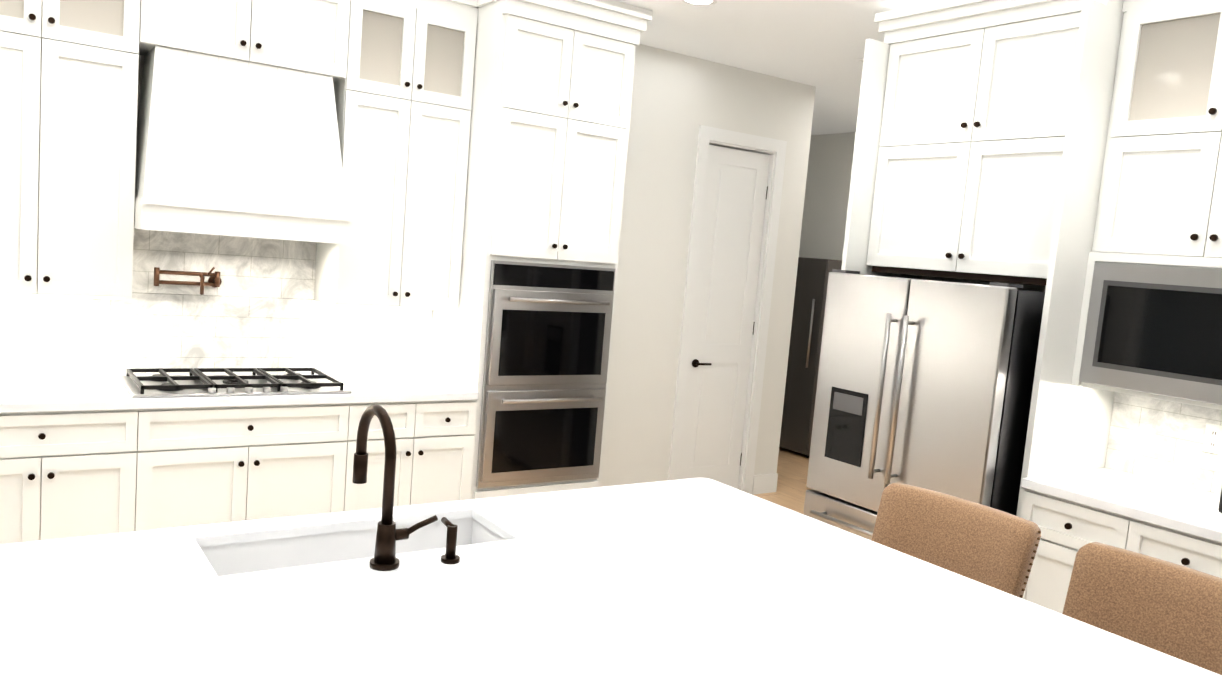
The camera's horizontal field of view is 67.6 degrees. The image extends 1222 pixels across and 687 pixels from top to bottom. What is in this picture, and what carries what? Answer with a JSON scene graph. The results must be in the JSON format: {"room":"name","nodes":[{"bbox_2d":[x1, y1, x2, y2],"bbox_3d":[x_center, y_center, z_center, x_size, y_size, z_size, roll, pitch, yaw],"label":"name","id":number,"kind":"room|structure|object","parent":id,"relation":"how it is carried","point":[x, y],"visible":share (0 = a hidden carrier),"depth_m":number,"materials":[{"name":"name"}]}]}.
{"room":"kitchen","nodes":[
{"label":"kitchen","id":0,"kind":"room"},
{"bbox_2d":[137,44,815,486],"bbox_3d":[-0.769,-0.394,5.239,5.020,2.940,0.120,1,7,-35],"label":"wall","id":1,"kind":"structure","parent":0,"point":[677,100],"depth_m":5.94,"materials":[{"name":"white paint"}]},
{"bbox_2d":[0,186,433,377],"bbox_3d":[-1.891,-0.278,4.402,2.212,0.864,0.013,1,7,-35],"label":"backsplash","id":2,"kind":"structure","parent":1,"relation":"attached to","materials":[{"name":"stone"}]},
{"bbox_2d":[679,145,769,488],"bbox_3d":[0.779,-0.116,6.295,0.580,2.410,0.094,1,7,-35],"label":"pantry door","id":3,"kind":"structure","parent":1,"relation":"in","point":[736,189],"depth_m":6.30,"materials":[{"name":"white wood"}]},
{"bbox_2d":[668,125,786,494],"bbox_3d":[0.763,-0.169,6.316,0.780,2.525,0.136,1,7,-35],"label":"door frame","id":4,"kind":"structure","parent":1,"relation":"attached to","point":[775,149],"depth_m":6.31,"materials":[{"name":"white wood"}]},
{"bbox_2d":[752,473,777,494],"bbox_3d":[-0.009,1.415,1.936,11.018,0.140,12.600,1,7,-35],"label":"baseboard","id":5,"kind":"structure","parent":1,"relation":"attached to","point":[764,483],"depth_m":6.67,"materials":[{"name":"white"}]},
{"bbox_2d":[615,0,937,134],"bbox_3d":[-1.807,-1.700,2.413,13.900,0.050,16.200,1,7,-35],"label":"ceiling","id":6,"kind":"structure","parent":0,"point":[819,45],"depth_m":5.21,"materials":[{"name":"white paint"}]},
{"bbox_2d":[681,0,716,5],"bbox_3d":[0.435,-1.701,4.523,0.184,0.007,0.184,1,7,-35],"label":"recessed light","id":7,"kind":"object","parent":6,"relation":"in","point":[701,2],"visible":1,"depth_m":4.55,"materials":[{"name":"white"}]},
{"bbox_2d":[754,447,810,513],"bbox_3d":[-0.627,1.591,0.641,13.900,0.050,11.130,1,7,-35],"label":"floor","id":8,"kind":"structure","parent":0,"point":[792,472],"depth_m":7.09,"materials":[{"name":"brown wood"}]},
{"bbox_2d":[0,0,651,543],"bbox_3d":[-1.341,-0.348,4.342,3.049,2.937,0.711,1,7,-35],"label":"kitchen cabinets","id":9,"kind":"object","parent":8,"relation":"on","point":[236,236],"visible":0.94,"depth_m":4.27,"materials":[{"name":"white wood"}]},
{"bbox_2d":[124,45,352,244],"bbox_3d":[-1.671,-0.873,4.132,0.866,0.771,0.519,1,7,-35],"label":"hood","id":10,"kind":"object","parent":9,"relation":"attached to","point":[230,146],"depth_m":3.98,"materials":[{"name":"white wood"}]},
{"bbox_2d":[0,372,478,415],"bbox_3d":[-1.751,0.211,4.189,2.212,0.039,0.643,1,7,-35],"label":"countertop","id":11,"kind":"structure","parent":9,"relation":"on","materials":[{"name":"stone"}]},
{"bbox_2d":[117,367,352,398],"bbox_3d":[-1.717,0.171,4.182,0.910,0.046,0.516,1,7,-35],"label":"cooktop","id":12,"kind":"object","parent":11,"relation":"in","point":[260,383],"depth_m":4.09,"materials":[{"name":"silver metal"}]},
{"bbox_2d":[475,260,615,488],"bbox_3d":[-0.310,0.169,4.758,0.738,1.155,0.101,1,7,-35],"label":"oven","id":13,"kind":"object","parent":9,"relation":"in","point":[547,324],"depth_m":4.74,"materials":[{"name":"silver metal"}]},
{"bbox_2d":[0,404,1221,686],"bbox_3d":[-0.081,0.862,1.699,2.315,1.272,2.025,1,7,-35],"label":"kitchen island","id":14,"kind":"object","parent":8,"relation":"on","point":[698,582],"visible":1,"depth_m":1.91,"materials":[{"name":"stone"}]},
{"bbox_2d":[352,404,459,571],"bbox_3d":[-0.486,0.319,2.151,0.205,0.352,0.254,1,7,-35],"label":"faucet","id":15,"kind":"object","parent":14,"relation":"on","point":[385,559],"depth_m":2.07,"materials":[{"name":"brown metal"}]},
{"bbox_2d":[779,257,841,457],"bbox_3d":[1.796,0.096,8.392,0.690,1.750,0.830,1,7,-35],"label":"freezer","id":16,"kind":"object","parent":8,"relation":"on","point":[804,349],"visible":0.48,"depth_m":8.00,"materials":[{"name":"grey metal"}]},
{"bbox_2d":[803,269,1044,539],"bbox_3d":[1.482,0.542,4.149,0.806,1.668,0.914,1,7,-35],"label":"refrigerator","id":17,"kind":"object","parent":8,"relation":"on","point":[925,384],"visible":0.5,"depth_m":3.83,"materials":[{"name":"silver metal"}]},
{"bbox_2d":[871,482,1040,597],"bbox_3d":[0.805,0.972,2.624,0.602,1.012,0.502,0,7,-37],"label":"stool","id":18,"kind":"object","parent":8,"relation":"on","point":[989,546],"visible":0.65,"depth_m":2.69,"materials":[{"name":"fabric"}]},
{"bbox_2d":[841,0,1221,613],"bbox_3d":[2.108,0.047,3.431,0.655,2.895,2.889,1,7,-35],"label":"kitchen cabinets","id":19,"kind":"object","parent":8,"relation":"on","point":[1067,154],"visible":0.81,"depth_m":3.62,"materials":[{"name":"white wood"}]},
{"bbox_2d":[1020,467,1221,613],"bbox_3d":[2.377,0.665,3.039,0.643,0.039,1.787,1,7,-35],"label":"countertop","id":20,"kind":"structure","parent":19,"relation":"on","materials":[{"name":"stone"}]},
{"bbox_2d":[1218,489,1221,512],"bbox_3d":[2.350,0.499,3.129,0.393,0.265,0.340,1,7,-35],"label":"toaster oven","id":21,"kind":"object","parent":20,"relation":"on","point":[1220,507],"visible":1,"depth_m":3.18,"materials":[{"name":"black"}]},
{"bbox_2d":[1078,261,1221,418],"bbox_3d":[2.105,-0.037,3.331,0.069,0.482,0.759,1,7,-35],"label":"microwave","id":22,"kind":"object","parent":19,"relation":"in","point":[1150,329],"depth_m":3.43,"materials":[{"name":"silver metal"}]},
{"bbox_2d":[1062,542,1221,674],"bbox_3d":[1.145,1.050,2.130,0.602,1.012,0.502,1,7,-33],"label":"stool","id":23,"kind":"object","parent":8,"relation":"on","point":[1168,608],"visible":0.69,"depth_m":2.25,"materials":[{"name":"fabric"}]},
{"bbox_2d":[799,132,855,259],"bbox_3d":[2.433,-0.437,8.243,0.120,2.940,4.750,1,7,-35],"label":"wall","id":24,"kind":"structure","parent":0,"point":[827,189],"depth_m":8.70,"materials":[{"name":"white paint"}]},
{"bbox_2d":[923,276,1045,291],"bbox_3d":[2.435,0.029,3.646,0.120,2.940,2.890,1,7,-35],"label":"wall","id":25,"kind":"structure","parent":0,"point":[1033,287],"depth_m":4.47,"materials":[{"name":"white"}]},
{"bbox_2d":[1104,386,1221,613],"bbox_3d":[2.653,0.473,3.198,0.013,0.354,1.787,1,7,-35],"label":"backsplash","id":26,"kind":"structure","parent":25,"relation":"attached to","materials":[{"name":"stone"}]},
{"bbox_2d":[1202,423,1221,454],"bbox_3d":[2.371,0.375,3.590,0.009,0.115,0.070,1,7,-35],"label":"electrical outlet plate","id":27,"kind":"object","parent":25,"relation":"attached to","point":[1212,443],"depth_m":3.59,"materials":[{"name":"white plastic"}]}
]}

